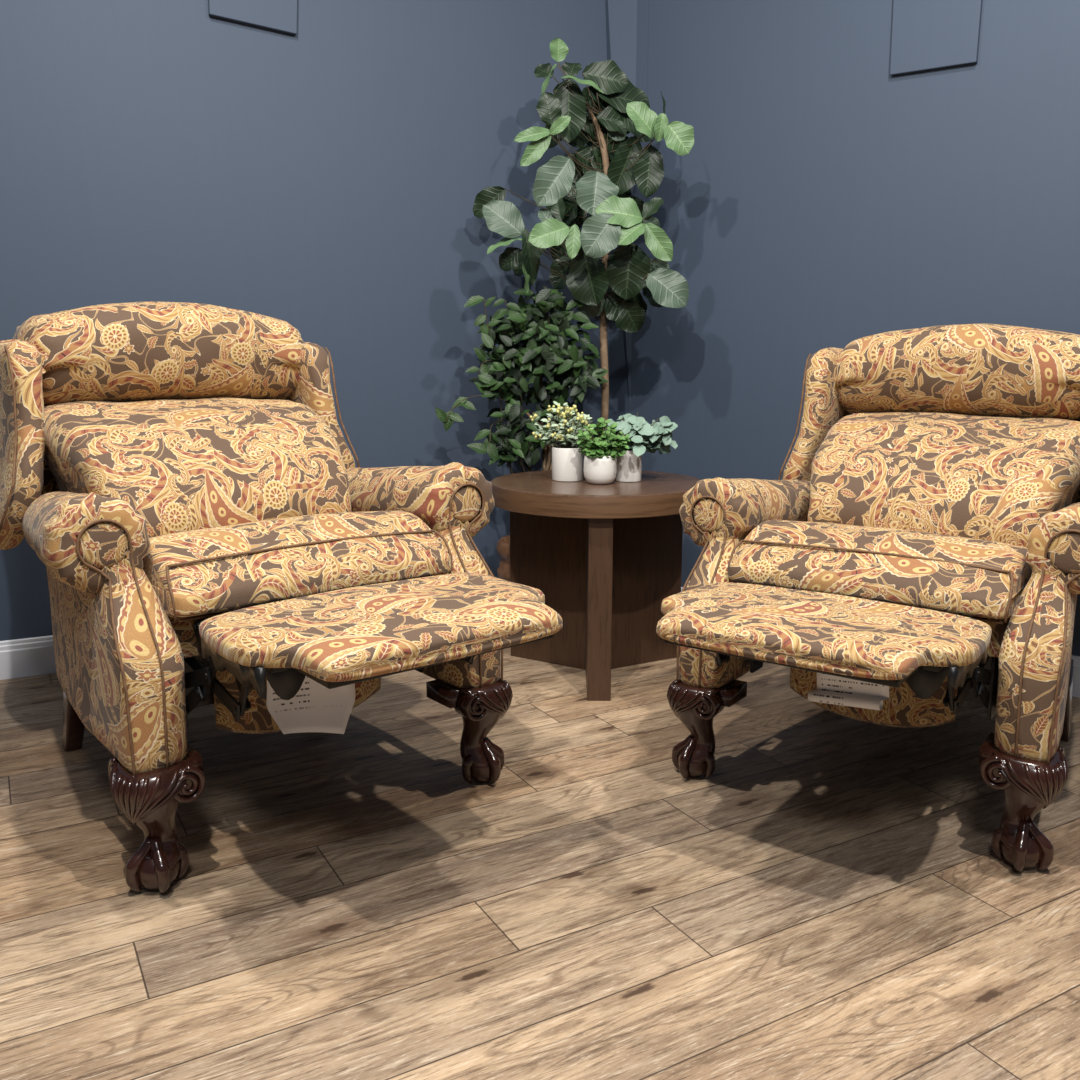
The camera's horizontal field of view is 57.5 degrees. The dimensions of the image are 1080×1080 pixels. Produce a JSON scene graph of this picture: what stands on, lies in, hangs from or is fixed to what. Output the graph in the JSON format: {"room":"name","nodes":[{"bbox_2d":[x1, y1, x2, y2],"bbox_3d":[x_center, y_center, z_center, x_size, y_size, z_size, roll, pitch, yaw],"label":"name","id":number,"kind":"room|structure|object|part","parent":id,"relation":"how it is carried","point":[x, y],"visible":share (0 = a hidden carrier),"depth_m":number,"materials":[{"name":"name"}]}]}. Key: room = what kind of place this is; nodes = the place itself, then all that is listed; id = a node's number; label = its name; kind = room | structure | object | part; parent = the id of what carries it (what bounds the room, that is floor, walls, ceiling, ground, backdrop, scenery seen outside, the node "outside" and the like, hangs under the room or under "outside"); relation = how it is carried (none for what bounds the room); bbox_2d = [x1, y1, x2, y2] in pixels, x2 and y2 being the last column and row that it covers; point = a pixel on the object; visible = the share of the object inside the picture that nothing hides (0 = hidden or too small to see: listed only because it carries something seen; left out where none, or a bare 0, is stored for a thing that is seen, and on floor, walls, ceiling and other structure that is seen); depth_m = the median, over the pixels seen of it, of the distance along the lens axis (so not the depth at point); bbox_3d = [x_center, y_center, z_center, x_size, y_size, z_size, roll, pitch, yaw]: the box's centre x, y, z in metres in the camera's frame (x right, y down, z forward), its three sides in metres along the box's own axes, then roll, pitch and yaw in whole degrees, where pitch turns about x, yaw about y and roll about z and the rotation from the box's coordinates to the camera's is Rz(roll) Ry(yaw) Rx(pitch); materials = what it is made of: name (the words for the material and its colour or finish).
{"room":"living room","nodes":[
{"label":"living room","id":0,"kind":"room"},
{"bbox_2d":[0,0,609,640],"bbox_3d":[-1.624,-1.047,2.850,4.415,3.000,0.020,-5,12,-26],"label":"wall","id":1,"kind":"structure","parent":0,"point":[325,179],"depth_m":3.23,"materials":[{"name":"blue paint"}]},
{"bbox_2d":[0,635,55,679],"bbox_3d":[-1.617,0.370,3.102,4.415,0.121,0.014,-5,12,-26],"label":"baseboard","id":2,"kind":"structure","parent":1,"relation":"attached to","point":[34,656],"depth_m":3.10,"materials":[{"name":"white paint"}]},
{"bbox_2d":[208,0,296,34],"bbox_3d":[-0.888,-1.763,3.058,0.286,0.326,0.020,-5,12,-26],"label":"access panel","id":3,"kind":"object","parent":1,"relation":"attached to","point":[276,15],"visible":1,"depth_m":3.08,"materials":[{"name":"blue paint"}]},
{"bbox_2d":[0,647,1079,1079],"bbox_3d":[-0.705,0.554,2.454,13.200,0.001,10.947,0,11,0],"label":"floor","id":4,"kind":"structure","parent":0,"point":[835,900],"depth_m":1.81,"materials":[{"name":"brown wood"}]},
{"bbox_2d":[0,301,562,893],"bbox_3d":[-0.627,0.018,2.246,1.002,1.131,1.583,-9,14,-38],"label":"recliner chair","id":5,"kind":"object","parent":4,"relation":"on","point":[205,527],"visible":1,"depth_m":2.08,"materials":[{"name":"fabric"}]},
{"bbox_3d":[-1.022,-0.179,2.707,0.689,0.854,0.325,-9,14,-38],"label":"panel","id":6,"kind":"part","parent":5,"relation":"part of","materials":[{"name":"multicoloured fabric"}]},
{"bbox_3d":[-1.167,0.421,2.477,0.054,0.252,0.150,-9,14,-38],"label":"leg","id":7,"kind":"part","parent":5,"relation":"part of","materials":[{"name":"brown wood"}]},
{"bbox_3d":[-0.974,-0.026,2.036,0.190,0.202,0.583,-8,13,-35],"label":"armrest","id":8,"kind":"part","parent":5,"relation":"part of","materials":[{"name":"multicoloured fabric"}]},
{"bbox_3d":[-0.970,0.167,2.119,0.128,0.410,0.880,-9,14,-38],"label":"panel","id":9,"kind":"part","parent":5,"relation":"part of","materials":[{"name":"multicoloured fabric"}]},
{"bbox_3d":[-0.728,0.535,1.876,0.164,0.251,0.167,-9,14,-38],"label":"leg","id":10,"kind":"part","parent":5,"relation":"part of","materials":[{"name":"brown wood"}]},
{"bbox_2d":[13,301,304,405],"bbox_3d":[-0.967,-0.480,2.543,0.709,0.264,0.296,-9,14,-38],"label":"cushion","id":11,"kind":"object","parent":5,"relation":"on","point":[153,352],"depth_m":2.42,"materials":[{"name":"multicoloured fabric"}]},
{"bbox_3d":[-0.487,0.152,2.094,0.613,0.090,0.033,-9,14,-38],"label":"rail","id":12,"kind":"part","parent":5,"relation":"part of","materials":[{"name":"multicoloured fabric"}]},
{"bbox_2d":[43,398,351,537],"bbox_3d":[-0.820,-0.140,2.383,0.666,0.388,0.544,-9,14,-38],"label":"cushion","id":13,"kind":"object","parent":5,"relation":"on","point":[181,464],"depth_m":2.22,"materials":[{"name":"multicoloured fabric"}]},
{"bbox_3d":[-0.729,0.171,2.403,0.586,0.216,0.617,-9,14,-38],"label":"seat frame","id":14,"kind":"part","parent":5,"relation":"part of","materials":[{"name":"black metal"}]},
{"bbox_2d":[143,510,450,617],"bbox_3d":[-0.602,0.018,2.213,0.629,0.154,0.557,-9,14,-38],"label":"seat cushion","id":15,"kind":"object","parent":5,"relation":"on","point":[208,564],"depth_m":2.02,"materials":[{"name":"multicoloured fabric"}]},
{"bbox_3d":[-0.525,0.275,2.165,0.391,0.290,0.040,-9,14,-38],"label":"kick panel","id":16,"kind":"part","parent":5,"relation":"part of","materials":[{"name":"multicoloured fabric"}]},
{"bbox_3d":[-0.361,-0.118,2.522,0.189,0.204,0.586,-9,14,-41],"label":"armrest","id":17,"kind":"part","parent":5,"relation":"part of","materials":[{"name":"multicoloured fabric"}]},
{"bbox_3d":[-0.405,0.082,2.568,0.127,0.411,0.880,-9,14,-38],"label":"panel","id":18,"kind":"part","parent":5,"relation":"part of","materials":[{"name":"multicoloured fabric"}]},
{"bbox_3d":[-0.158,0.450,2.327,0.164,0.251,0.167,-9,14,-38],"label":"leg","id":19,"kind":"part","parent":5,"relation":"part of","materials":[{"name":"brown wood"}]},
{"bbox_2d":[435,285,608,580],"bbox_3d":[-0.057,-0.268,3.488,0.601,1.231,0.326,0,11,0],"label":"ficus plant","id":20,"kind":"object","parent":4,"relation":"on","point":[537,349],"visible":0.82,"depth_m":3.34,"materials":[{"name":"green plant"}]},
{"bbox_3d":[-0.015,0.167,3.573,0.310,0.345,0.310,0,11,0],"label":"planter","id":21,"kind":"part","parent":20,"relation":"part of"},
{"bbox_2d":[473,38,693,433],"bbox_3d":[0.137,-0.642,3.365,0.704,2.012,0.346,-1,11,-7],"label":"fig tree","id":22,"kind":"object","parent":4,"relation":"on","point":[597,179],"visible":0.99,"depth_m":3.25,"materials":[{"name":"green leaf"},{"name":"bark"},{"name":"twig"}]},
{"bbox_2d":[491,469,700,700],"bbox_3d":[0.181,0.115,3.133,0.672,0.610,0.672,0,11,0],"label":"round side table","id":23,"kind":"object","parent":4,"relation":"on","point":[606,558],"visible":0.75,"depth_m":3.14,"materials":[{"name":"brown wood"}]},
{"bbox_3d":[0.041,0.131,3.223,0.288,0.545,0.069,6,12,31],"label":"board","id":24,"kind":"part","parent":23,"relation":"part of","materials":[{"name":"brown wood"}]},
{"bbox_2d":[530,401,592,481],"bbox_3d":[0.074,-0.311,3.081,0.197,0.245,0.146,0,11,0],"label":"potted plant","id":25,"kind":"object","parent":23,"relation":"on","point":[567,462],"visible":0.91,"depth_m":3.05,"materials":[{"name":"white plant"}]},
{"bbox_3d":[0.087,-0.241,3.092,0.100,0.104,0.100,0,11,0],"label":"pot","id":26,"kind":"part","parent":25,"relation":"part of","materials":[{"name":"white ceramic"}]},
{"bbox_3d":[0.177,0.177,2.978,0.069,0.545,0.288,0,11,1],"label":"board","id":27,"kind":"part","parent":23,"relation":"part of","materials":[{"name":"brown wood"}]},
{"bbox_2d":[577,417,630,483],"bbox_3d":[0.194,-0.273,3.005,0.169,0.200,0.139,0,11,0],"label":"potted plant","id":28,"kind":"object","parent":23,"relation":"on","point":[601,451],"visible":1,"depth_m":2.97,"materials":[{"name":"green plant"}]},
{"bbox_3d":[0.184,-0.217,3.014,0.102,0.088,0.102,0,11,0],"label":"pot","id":29,"kind":"part","parent":28,"relation":"part of","materials":[{"name":"white ceramic"}]},
{"bbox_2d":[607,413,677,481],"bbox_3d":[0.306,-0.291,3.066,0.234,0.212,0.202,0,11,0],"label":"potted plant","id":30,"kind":"object","parent":23,"relation":"on","point":[644,436],"visible":0.86,"depth_m":3.03,"materials":[{"name":"green plant"}]},
{"bbox_3d":[0.275,-0.234,3.074,0.086,0.098,0.086,0,11,0],"label":"pot","id":31,"kind":"part","parent":30,"relation":"part of","materials":[{"name":"white ceramic"}]},
{"bbox_3d":[0.325,0.132,3.216,0.288,0.545,0.069,-6,12,-28],"label":"board","id":32,"kind":"part","parent":23,"relation":"part of","materials":[{"name":"brown wood"}]},
{"bbox_2d":[656,324,1079,871],"bbox_3d":[0.838,0.035,2.300,0.958,1.078,1.508,8,13,35],"label":"recliner chair","id":33,"kind":"object","parent":4,"relation":"on","point":[914,556],"visible":1,"depth_m":2.17,"materials":[{"name":"fabric"}]},
{"bbox_3d":[0.390,0.450,2.357,0.156,0.239,0.159,8,13,35],"label":"leg","id":34,"kind":"part","parent":33,"relation":"part of","materials":[{"name":"brown wood"}]},
{"bbox_3d":[0.625,0.100,2.587,0.120,0.392,0.842,8,14,38],"label":"panel","id":35,"kind":"part","parent":33,"relation":"part of","materials":[{"name":"multicoloured fabric"}]},
{"bbox_3d":[0.570,-0.091,2.551,0.182,0.190,0.554,9,14,38],"label":"armrest","id":36,"kind":"part","parent":33,"relation":"part of","materials":[{"name":"multicoloured fabric"}]},
{"bbox_3d":[0.746,0.280,2.218,0.372,0.276,0.038,8,13,35],"label":"kick panel","id":37,"kind":"part","parent":33,"relation":"part of","materials":[{"name":"multicoloured fabric"}]},
{"bbox_2d":[728,520,1031,618],"bbox_3d":[0.815,0.036,2.269,0.598,0.144,0.532,8,13,35],"label":"seat cushion","id":38,"kind":"object","parent":33,"relation":"on","point":[975,571],"depth_m":2.09,"materials":[{"name":"multicoloured fabric"}]},
{"bbox_2d":[807,412,1079,547],"bbox_3d":[1.004,-0.118,2.444,0.638,0.374,0.518,8,13,35],"label":"cushion","id":39,"kind":"object","parent":33,"relation":"on","point":[991,476],"depth_m":2.29,"materials":[{"name":"multicoloured fabric"}]},
{"bbox_2d":[835,324,1079,420],"bbox_3d":[1.133,-0.444,2.604,0.674,0.251,0.283,8,13,35],"label":"cushion","id":40,"kind":"object","parent":33,"relation":"on","point":[962,371],"depth_m":2.50,"materials":[{"name":"multicoloured fabric"}]},
{"bbox_3d":[0.929,0.180,2.454,0.559,0.206,0.588,8,13,35],"label":"seat frame","id":41,"kind":"part","parent":33,"relation":"part of","materials":[{"name":"black metal"}]},
{"bbox_3d":[0.712,0.164,2.149,0.584,0.085,0.031,8,13,35],"label":"rail","id":42,"kind":"part","parent":33,"relation":"part of","materials":[{"name":"multicoloured fabric"}]},
{"bbox_3d":[0.953,0.526,1.953,0.156,0.239,0.159,8,13,35],"label":"leg","id":43,"kind":"part","parent":33,"relation":"part of","materials":[{"name":"brown wood"}]},
{"bbox_3d":[1.159,0.172,2.203,0.120,0.392,0.841,7,13,33],"label":"panel","id":44,"kind":"part","parent":33,"relation":"part of","materials":[{"name":"multicoloured fabric"}]},
{"bbox_3d":[1.177,-0.009,2.116,0.181,0.189,0.557,7,13,32],"label":"armrest","id":45,"kind":"part","parent":33,"relation":"part of","materials":[{"name":"multicoloured fabric"}]},
{"bbox_3d":[1.344,0.415,2.544,0.052,0.240,0.143,8,13,35],"label":"leg","id":46,"kind":"part","parent":33,"relation":"part of","materials":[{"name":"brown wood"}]},
{"bbox_3d":[1.191,-0.157,2.756,0.657,0.814,0.310,8,13,35],"label":"panel","id":47,"kind":"part","parent":33,"relation":"part of","materials":[{"name":"multicoloured fabric"}]},
{"bbox_2d":[608,0,1079,655],"bbox_3d":[1.620,-1.016,2.686,3.960,3.000,0.080,9,14,39],"label":"wall","id":48,"kind":"structure","parent":0,"point":[822,197],"depth_m":3.20,"materials":[{"name":"blue paint"}]},
{"bbox_2d":[605,0,648,409],"bbox_3d":[0.302,-1.207,3.696,0.158,3.000,0.161,-5,12,-26],"label":"trim","id":49,"kind":"structure","parent":48,"relation":"attached to","point":[621,15],"depth_m":3.58,"materials":[{"name":"blue paint"}]},
{"bbox_2d":[681,587,1079,697],"bbox_3d":[1.697,0.421,2.830,3.680,0.121,0.014,9,14,39],"label":"baseboard","id":50,"kind":"structure","parent":48,"relation":"attached to","point":[1076,663],"depth_m":2.91,"materials":[{"name":"white paint"}]},
{"bbox_2d":[890,0,982,75],"bbox_3d":[1.169,-1.592,2.899,0.262,0.390,0.016,9,14,39],"label":"access panel","id":51,"kind":"object","parent":48,"relation":"attached to","point":[927,35],"visible":1,"depth_m":2.91,"materials":[{"name":"blue paint"}]}
]}

